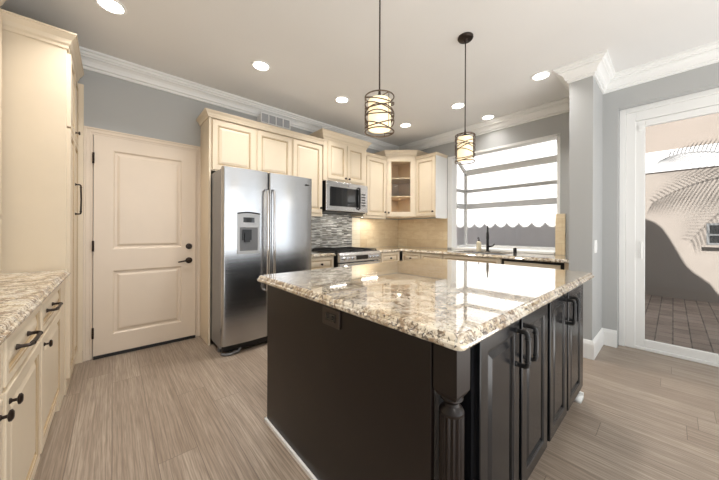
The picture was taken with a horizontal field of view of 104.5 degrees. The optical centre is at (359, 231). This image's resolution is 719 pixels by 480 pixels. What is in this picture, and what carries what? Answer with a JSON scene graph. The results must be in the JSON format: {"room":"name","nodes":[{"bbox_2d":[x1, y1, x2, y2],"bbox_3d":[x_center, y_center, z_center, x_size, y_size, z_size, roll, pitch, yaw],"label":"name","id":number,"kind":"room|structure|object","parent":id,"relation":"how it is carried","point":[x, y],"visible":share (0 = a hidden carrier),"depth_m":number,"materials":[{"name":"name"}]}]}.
{"room":"kitchen","nodes":[
{"label":"kitchen","id":0,"kind":"room"},
{"bbox_2d":[78,69,397,247],"bbox_3d":[-1.146,-0.220,3.894,5.250,2.830,0.150,0,0,-42],"label":"wall","id":1,"kind":"structure","parent":0,"point":[110,103],"depth_m":2.84,"materials":[{"name":"grey paint"}]},
{"bbox_2d":[83,126,200,361],"bbox_3d":[-2.148,0.113,2.847,0.966,2.158,0.090,0,0,-42],"label":"door","id":2,"kind":"structure","parent":1,"relation":"in","point":[141,241],"depth_m":2.79,"materials":[{"name":"beige paint"}]},
{"bbox_2d":[196,108,293,175],"bbox_3d":[-1.341,-0.954,3.331,1.006,0.618,0.424,0,0,-42],"label":"upper cabinet","id":3,"kind":"object","parent":1,"relation":"attached to","point":[238,142],"visible":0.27,"depth_m":3.17,"materials":[{"name":"beige paint"}]},
{"bbox_2d":[257,112,289,129],"bbox_3d":[-1.139,-1.456,3.710,0.410,0.132,0.127,0,0,-42],"label":"air vent","id":4,"kind":"object","parent":1,"relation":"in","point":[266,118],"visible":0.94,"depth_m":3.65,"materials":[{"name":"white metal"}]},
{"bbox_2d":[262,113,288,127],"bbox_3d":[-1.103,-1.456,3.672,0.388,0.108,0.006,0,0,-42],"label":"grille","id":5,"kind":"object","parent":4,"relation":"attached to","point":[269,119],"depth_m":3.66,"materials":[{"name":"white metal"}]},
{"bbox_2d":[292,131,324,216],"bbox_3d":[-0.790,-0.735,3.821,0.468,1.053,0.424,0,0,-42],"label":"upper cabinet","id":6,"kind":"object","parent":1,"relation":"attached to","point":[306,149],"visible":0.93,"depth_m":3.72,"materials":[{"name":"beige paint"}]},
{"bbox_2d":[311,213,351,249],"bbox_3d":[-0.598,-0.006,4.272,1.252,0.573,0.011,0,0,-42],"label":"backsplash","id":7,"kind":"structure","parent":1,"relation":"attached to","point":[329,230],"depth_m":4.40,"materials":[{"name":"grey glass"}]},
{"bbox_2d":[309,128,371,185],"bbox_3d":[-0.301,-1.055,4.237,0.935,0.683,0.447,0,0,-42],"label":"upper cabinet","id":8,"kind":"object","parent":1,"relation":"attached to","point":[343,156],"visible":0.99,"depth_m":4.06,"materials":[{"name":"beige paint"}]},
{"bbox_2d":[322,180,367,214],"bbox_3d":[-0.284,-0.494,4.234,0.780,0.430,0.463,0,0,-42],"label":"microwave","id":9,"kind":"object","parent":8,"relation":"attached to","point":[337,197],"visible":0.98,"depth_m":4.05,"materials":[{"name":"silver metal"}]},
{"bbox_2d":[352,218,359,246],"bbox_3d":[-0.061,0.026,4.748,0.182,0.513,0.011,0,0,-42],"label":"tile strip","id":10,"kind":"object","parent":1,"relation":"attached to","point":[355,221],"visible":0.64,"depth_m":4.74,"materials":[{"name":"beige tile"}]},
{"bbox_2d":[351,152,386,218],"bbox_3d":[0.167,-0.744,4.711,0.520,1.050,0.362,0,0,-42],"label":"upper cabinet","id":11,"kind":"object","parent":1,"relation":"attached to","point":[375,164],"visible":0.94,"depth_m":4.61,"materials":[{"name":"beige paint"}]},
{"bbox_2d":[360,218,397,247],"bbox_3d":[0.382,0.028,5.141,1.002,0.513,0.011,0,0,-42],"label":"tile backsplash","id":12,"kind":"structure","parent":1,"relation":"attached to","point":[373,232],"depth_m":5.10,"materials":[{"name":"tile"}]},
{"bbox_2d":[373,150,428,218],"bbox_3d":[0.720,-0.817,4.965,0.735,1.140,0.715,0,0,-42],"label":"upper cabinet","id":13,"kind":"object","parent":1,"relation":"attached to","point":[400,164],"visible":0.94,"depth_m":4.79,"materials":[{"name":"beige paint"}]},
{"bbox_2d":[391,178,409,184],"bbox_3d":[0.722,-0.921,4.997,0.635,0.018,0.615,0,0,-42],"label":"shelf","id":14,"kind":"object","parent":13,"relation":"attached to","point":[394,181],"depth_m":5.08,"materials":[{"name":"brown wood"}]},
{"bbox_2d":[391,196,409,200],"bbox_3d":[0.721,-0.606,4.997,0.635,0.018,0.615,0,0,-42],"label":"shelf","id":15,"kind":"object","parent":13,"relation":"attached to","point":[393,198],"depth_m":5.04,"materials":[{"name":"brown wood"}]},
{"bbox_2d":[0,0,718,145],"bbox_3d":[1.505,-1.684,0.760,5.350,0.120,8.350,0,0,-42],"label":"ceiling","id":16,"kind":"structure","parent":0,"point":[317,52],"depth_m":2.42,"materials":[{"name":"paint"}]},
{"bbox_2d":[94,0,127,15],"bbox_3d":[-1.798,-1.633,2.013,0.184,0.008,0.184,0,0,-42],"label":"recessed light","id":17,"kind":"object","parent":16,"relation":"in","point":[115,7],"visible":1,"depth_m":2.02,"materials":[{"name":"white plastic"}]},
{"bbox_2d":[251,60,270,70],"bbox_3d":[-0.971,-1.630,2.741,0.184,0.008,0.184,0,0,-42],"label":"recessed light","id":18,"kind":"object","parent":16,"relation":"in","point":[259,65],"visible":1,"depth_m":2.73,"materials":[{"name":"white plastic"}]},
{"bbox_2d":[335,96,348,102],"bbox_3d":[-0.216,-1.627,3.441,0.184,0.008,0.184,0,0,-42],"label":"recessed light","id":19,"kind":"object","parent":16,"relation":"in","point":[340,99],"visible":1,"depth_m":3.43,"materials":[{"name":"white plastic"}]},
{"bbox_2d":[364,0,394,137],"bbox_3d":[0.120,-1.107,1.650,0.178,1.044,0.178,0,0,-42],"label":"pendant lamp","id":20,"kind":"object","parent":16,"relation":"hanging from","point":[379,108],"visible":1,"depth_m":1.60,"materials":[{"name":"brown metal"}]},
{"bbox_2d":[399,123,411,127],"bbox_3d":[0.704,-1.623,4.256,0.184,0.008,0.184,0,0,-42],"label":"recessed light","id":21,"kind":"object","parent":16,"relation":"in","point":[403,125],"visible":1,"depth_m":4.26,"materials":[{"name":"white plastic"}]},
{"bbox_2d":[451,102,464,108],"bbox_3d":[1.272,-1.621,3.591,0.184,0.008,0.184,0,0,-42],"label":"recessed light","id":22,"kind":"object","parent":16,"relation":"in","point":[458,105],"visible":0.97,"depth_m":3.58,"materials":[{"name":"white plastic"}]},
{"bbox_2d":[455,32,475,164],"bbox_3d":[0.885,-1.102,2.328,0.164,1.048,0.164,0,0,-42],"label":"pendant lamp","id":23,"kind":"object","parent":16,"relation":"hanging from","point":[465,147],"visible":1,"depth_m":2.29,"materials":[{"name":"white glass"}]},
{"bbox_2d":[481,114,494,119],"bbox_3d":[1.823,-1.619,3.948,0.184,0.008,0.184,0,0,-42],"label":"recessed light","id":24,"kind":"object","parent":16,"relation":"in","point":[490,116],"visible":1,"depth_m":3.95,"materials":[{"name":"white plastic"}]},
{"bbox_2d":[531,71,551,80],"bbox_3d":[1.889,-1.618,2.896,0.184,0.008,0.184,0,0,-42],"label":"recessed light","id":25,"kind":"object","parent":16,"relation":"in","point":[541,75],"visible":1,"depth_m":2.89,"materials":[{"name":"white plastic"}]},
{"bbox_2d":[33,336,718,479],"bbox_3d":[1.568,1.266,0.826,5.250,0.120,8.350,0,0,-42],"label":"floor","id":26,"kind":"structure","parent":0,"point":[184,409],"depth_m":1.76,"materials":[{"name":"brown wood"}]},
{"bbox_2d":[0,343,14,479],"bbox_3d":[-1.145,0.758,0.459,0.680,0.874,0.603,0,0,-42],"label":"base cabinet","id":27,"kind":"object","parent":26,"relation":"on","point":[10,416],"visible":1,"depth_m":0.85,"materials":[{"name":"beige paint"}]},
{"bbox_2d":[0,270,69,344],"bbox_3d":[-1.657,0.298,1.022,0.658,0.040,2.126,0,0,-42],"label":"countertop","id":28,"kind":"structure","parent":27,"relation":"on","point":[22,293],"depth_m":1.27,"materials":[{"name":"stone"}]},
{"bbox_2d":[0,0,6,269],"bbox_3d":[-1.818,-0.628,1.006,0.390,1.808,1.822,0,0,-42],"label":"tall cabinet","id":29,"kind":"object","parent":28,"relation":"on","point":[1,1],"visible":1,"depth_m":1.77,"materials":[{"name":"beige paint"}]},
{"bbox_2d":[0,304,42,479],"bbox_3d":[-1.548,0.757,0.913,0.680,0.874,0.605,0,0,-42],"label":"base cabinet","id":30,"kind":"object","parent":26,"relation":"on","point":[22,348],"visible":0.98,"depth_m":1.07,"materials":[{"name":"beige paint"}]},
{"bbox_2d":[0,9,83,394],"bbox_3d":[-2.551,-0.123,2.062,0.697,2.625,0.722,0,0,-42],"label":"pantry cabinet","id":31,"kind":"object","parent":26,"relation":"on","point":[42,141],"visible":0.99,"depth_m":1.96,"materials":[{"name":"beige paint"}]},
{"bbox_2d":[38,284,62,453],"bbox_3d":[-1.978,0.755,1.398,0.680,0.874,0.688,0,0,-42],"label":"base cabinet","id":32,"kind":"object","parent":26,"relation":"on","point":[50,369],"visible":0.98,"depth_m":1.53,"materials":[{"name":"beige paint"}]},
{"bbox_2d":[55,281,63,411],"bbox_3d":[-2.301,0.754,1.724,0.628,0.874,0.226,0,0,-42],"label":"filler panel","id":33,"kind":"object","parent":26,"relation":"on","point":[62,283],"visible":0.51,"depth_m":1.95,"materials":[{"name":"beige paint"}]},
{"bbox_2d":[200,117,210,345],"bbox_3d":[-1.693,-0.003,3.050,0.019,2.392,0.382,0,0,-42],"label":"end panel","id":34,"kind":"object","parent":26,"relation":"on","point":[205,129],"visible":1,"depth_m":3.00,"materials":[{"name":"beige paint"}]},
{"bbox_2d":[210,166,311,355],"bbox_3d":[-1.146,0.288,3.197,0.982,1.815,0.816,0,0,-42],"label":"fridge","id":35,"kind":"object","parent":26,"relation":"on","point":[261,222],"visible":0.77,"depth_m":2.82,"materials":[{"name":"grey metal"}]},
{"bbox_2d":[311,256,333,269],"bbox_3d":[-0.678,0.760,3.758,0.415,0.874,0.640,0,0,-42],"label":"base cabinet","id":36,"kind":"object","parent":26,"relation":"on","point":[316,262],"visible":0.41,"depth_m":3.55,"materials":[{"name":"beige paint"}]},
{"bbox_2d":[311,251,335,257],"bbox_3d":[-0.682,0.302,3.767,0.430,0.040,0.631,0,0,-42],"label":"countertop","id":37,"kind":"structure","parent":36,"relation":"on","point":[313,253],"depth_m":3.58,"materials":[{"name":"stone"}]},
{"bbox_2d":[311,247,380,266],"bbox_3d":[-0.188,0.716,4.118,0.763,0.926,0.756,0,0,-42],"label":"range","id":38,"kind":"object","parent":26,"relation":"on","point":[345,256],"visible":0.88,"depth_m":3.89,"materials":[{"name":"silver metal"}]},
{"bbox_2d":[311,250,377,253],"bbox_3d":[-0.218,0.287,4.154,0.763,0.012,0.645,0,0,-42],"label":"cooktop","id":39,"kind":"object","parent":38,"relation":"in","point":[330,251],"depth_m":3.89,"materials":[{"name":"metal"}]},
{"bbox_2d":[378,252,399,262],"bbox_3d":[0.276,0.764,4.604,0.545,0.874,0.640,0,0,-42],"label":"base cabinet","id":40,"kind":"object","parent":26,"relation":"on","point":[387,256],"visible":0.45,"depth_m":4.40,"materials":[{"name":"beige paint"}]},
{"bbox_2d":[402,251,442,259],"bbox_3d":[1.163,0.768,4.492,0.655,0.874,0.755,0,0,-42],"label":"base cabinet","id":41,"kind":"object","parent":26,"relation":"on","point":[405,255],"visible":0.18,"depth_m":4.33,"materials":[{"name":"beige paint"}]},
{"bbox_2d":[264,284,583,479],"bbox_3d":[0.529,0.766,1.860,1.827,0.873,1.347,0,0,-42],"label":"base cabinet","id":42,"kind":"object","parent":26,"relation":"on","point":[365,399],"visible":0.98,"depth_m":1.12,"materials":[{"name":"black paint"}]},
{"bbox_2d":[323,305,339,329],"bbox_3d":[-0.128,0.382,1.237,0.011,0.080,0.128,0,0,-42],"label":"outlet","id":43,"kind":"object","parent":42,"relation":"attached to","point":[331,317],"visible":1,"depth_m":1.23,"materials":[{"name":"brown plastic"}]},
{"bbox_2d":[325,312,334,322],"bbox_3d":[-0.130,0.382,1.235,0.003,0.036,0.072,0,0,-42],"label":"socket","id":44,"kind":"object","parent":43,"relation":"attached to","point":[329,316],"depth_m":1.24,"materials":[{"name":"black paint"}]},
{"bbox_2d":[257,258,593,350],"bbox_3d":[0.510,0.307,1.901,1.897,0.040,1.423,0,0,-42],"label":"countertop","id":45,"kind":"structure","parent":42,"relation":"on","point":[456,305],"depth_m":1.33,"materials":[{"name":"stone"}]},
{"bbox_2d":[443,254,501,263],"bbox_3d":[1.681,0.770,3.908,0.655,0.874,0.795,0,0,-42],"label":"base cabinet","id":46,"kind":"object","parent":26,"relation":"on","point":[447,257],"visible":0.06,"depth_m":3.67,"materials":[{"name":"beige paint"}]},
{"bbox_2d":[372,246,568,263],"bbox_3d":[1.260,0.310,3.978,1.206,0.040,2.892,0,0,-42],"label":"countertop","id":47,"kind":"structure","parent":46,"relation":"on","point":[508,255],"depth_m":3.70,"materials":[{"name":"stone"}]},
{"bbox_2d":[476,237,480,250],"bbox_3d":[1.787,0.189,4.162,0.068,0.206,0.072,0,0,8],"label":"soap dispenser","id":48,"kind":"object","parent":47,"relation":"on","point":[478,244],"visible":0.99,"depth_m":4.14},
{"bbox_2d":[461,251,504,254],"bbox_3d":[1.705,0.404,3.878,0.370,0.205,0.690,0,0,-42],"label":"sink","id":49,"kind":"object","parent":47,"relation":"in","point":[461,251],"visible":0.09,"depth_m":4.03,"materials":[{"name":"grey metal"}]},
{"bbox_2d":[486,226,494,251],"bbox_3d":[1.853,0.103,4.020,0.144,0.377,0.130,0,0,-23],"label":"faucet","id":50,"kind":"object","parent":47,"relation":"on","point":[487,232],"visible":1,"depth_m":4.02,"materials":[{"name":"black metal"}]},
{"bbox_2d":[502,259,563,269],"bbox_3d":[2.166,0.763,3.369,0.644,0.852,0.635,0,0,-42],"label":"dishwasher","id":51,"kind":"object","parent":26,"relation":"on","point":[552,265],"visible":0.03,"depth_m":3.16,"materials":[{"name":"beige paint"}]},
{"bbox_2d":[564,263,568,269],"bbox_3d":[2.422,0.773,3.122,0.622,0.874,0.071,0,0,-42],"label":"filler panel","id":52,"kind":"object","parent":26,"relation":"on","point":[566,265],"visible":0.07,"depth_m":2.93,"materials":[{"name":"beige paint"}]},
{"bbox_2d":[398,112,568,260],"bbox_3d":[1.777,-0.208,4.441,0.150,2.830,2.910,0,0,-42],"label":"wall","id":53,"kind":"structure","parent":0,"point":[559,123],"depth_m":3.68,"materials":[{"name":"grey paint"}]},
{"bbox_2d":[398,218,447,248],"bbox_3d":[1.116,0.031,5.063,0.011,0.513,1.076,0,0,-42],"label":"tile backsplash","id":54,"kind":"structure","parent":53,"relation":"attached to","point":[427,233],"depth_m":5.01,"materials":[{"name":"tile"}]},
{"bbox_2d":[415,152,447,218],"bbox_3d":[1.207,-0.743,4.698,0.359,1.055,0.423,0,0,-42],"label":"upper cabinet","id":55,"kind":"object","parent":53,"relation":"attached to","point":[431,168],"visible":1,"depth_m":4.58,"materials":[{"name":"beige paint"}]},
{"bbox_2d":[447,133,559,253],"bbox_3d":[2.156,-0.474,4.214,0.475,1.528,1.562,0,0,-42],"label":"window","id":56,"kind":"structure","parent":53,"relation":"in","point":[453,205],"depth_m":4.34,"materials":[{"name":"white paint"}]},
{"bbox_2d":[555,214,565,254],"bbox_3d":[2.510,0.037,3.475,0.031,0.513,0.100,0,0,-42],"label":"tile backsplash","id":57,"kind":"structure","parent":53,"relation":"attached to","point":[560,219],"depth_m":3.46,"materials":[{"name":"tile"}]},
{"bbox_2d":[569,76,602,339],"bbox_3d":[2.503,-0.205,3.018,0.950,2.830,0.183,0,0,-42],"label":"wall column","id":58,"kind":"structure","parent":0,"point":[585,95],"depth_m":2.71,"materials":[{"name":"grey paint"}]},
{"bbox_2d":[594,240,596,252],"bbox_3d":[2.310,0.147,2.719,0.115,0.125,0.010,0,0,-42],"label":"light switch","id":59,"kind":"object","parent":58,"relation":"attached to","point":[595,241],"visible":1,"depth_m":2.69,"materials":[{"name":"white plastic"}]},
{"bbox_2d":[602,62,718,346],"bbox_3d":[4.460,-0.197,1.218,0.410,2.830,5.107,0,0,-42],"label":"wall","id":60,"kind":"structure","parent":0,"point":[703,78],"depth_m":2.92,"materials":[{"name":"grey paint"}]},
{"bbox_2d":[79,40,718,150],"bbox_3d":[1.540,-1.551,0.758,5.100,0.145,8.100,0,0,-42],"label":"crown molding","id":61,"kind":"structure","parent":60,"relation":"attached to","point":[599,65],"depth_m":2.88,"materials":[{"name":"white paint"}]},
{"bbox_2d":[583,328,616,359],"bbox_3d":[2.378,1.122,2.832,0.603,0.175,0.198,0,0,-31],"label":"baseboard","id":62,"kind":"structure","parent":60,"relation":"attached to","point":[608,337],"depth_m":2.81,"materials":[{"name":"white paint"}]},
{"bbox_2d":[619,87,718,366],"bbox_3d":[3.623,-0.035,2.200,0.299,2.499,2.283,0,0,-42],"label":"door","id":63,"kind":"structure","parent":60,"relation":"in","point":[633,122],"depth_m":2.88,"materials":[{"name":"white paint"}]},
{"label":"outside","id":64,"kind":"structure","parent":0,"visible":0},
{"bbox_2d":[645,294,718,353],"bbox_3d":[5.784,1.313,5.801,7.640,0.100,17.000,0,0,-42],"label":"floor","id":65,"kind":"structure","parent":64,"point":[693,324],"depth_m":3.84,"materials":[{"name":"tile"}]},
{"bbox_2d":[457,113,718,302],"bbox_3d":[5.771,-1.057,5.781,0.300,4.640,15.000,0,0,-42],"label":"wall","id":66,"kind":"structure","parent":65,"relation":"on","point":[679,204],"depth_m":5.46,"materials":[{"name":"beige paint"}]},
{"bbox_2d":[645,143,718,171],"bbox_3d":[7.981,-1.368,3.054,0.012,0.379,7.990,0,0,-42],"label":"trim","id":67,"kind":"structure","parent":66,"relation":"attached to","point":[702,155],"depth_m":5.21,"materials":[{"name":"white paint"}]},
{"bbox_2d":[645,164,718,173],"bbox_3d":[7.973,-1.165,3.049,0.030,0.025,7.990,0,0,-42],"label":"trim","id":68,"kind":"structure","parent":66,"relation":"attached to","point":[715,164],"depth_m":5.21,"materials":[{"name":"white paint"}]},
{"bbox_2d":[701,223,718,247],"bbox_3d":[6.430,0.069,4.738,0.090,0.425,0.760,0,0,-42],"label":"window","id":69,"kind":"structure","parent":66,"relation":"in","point":[712,229],"depth_m":4.95,"materials":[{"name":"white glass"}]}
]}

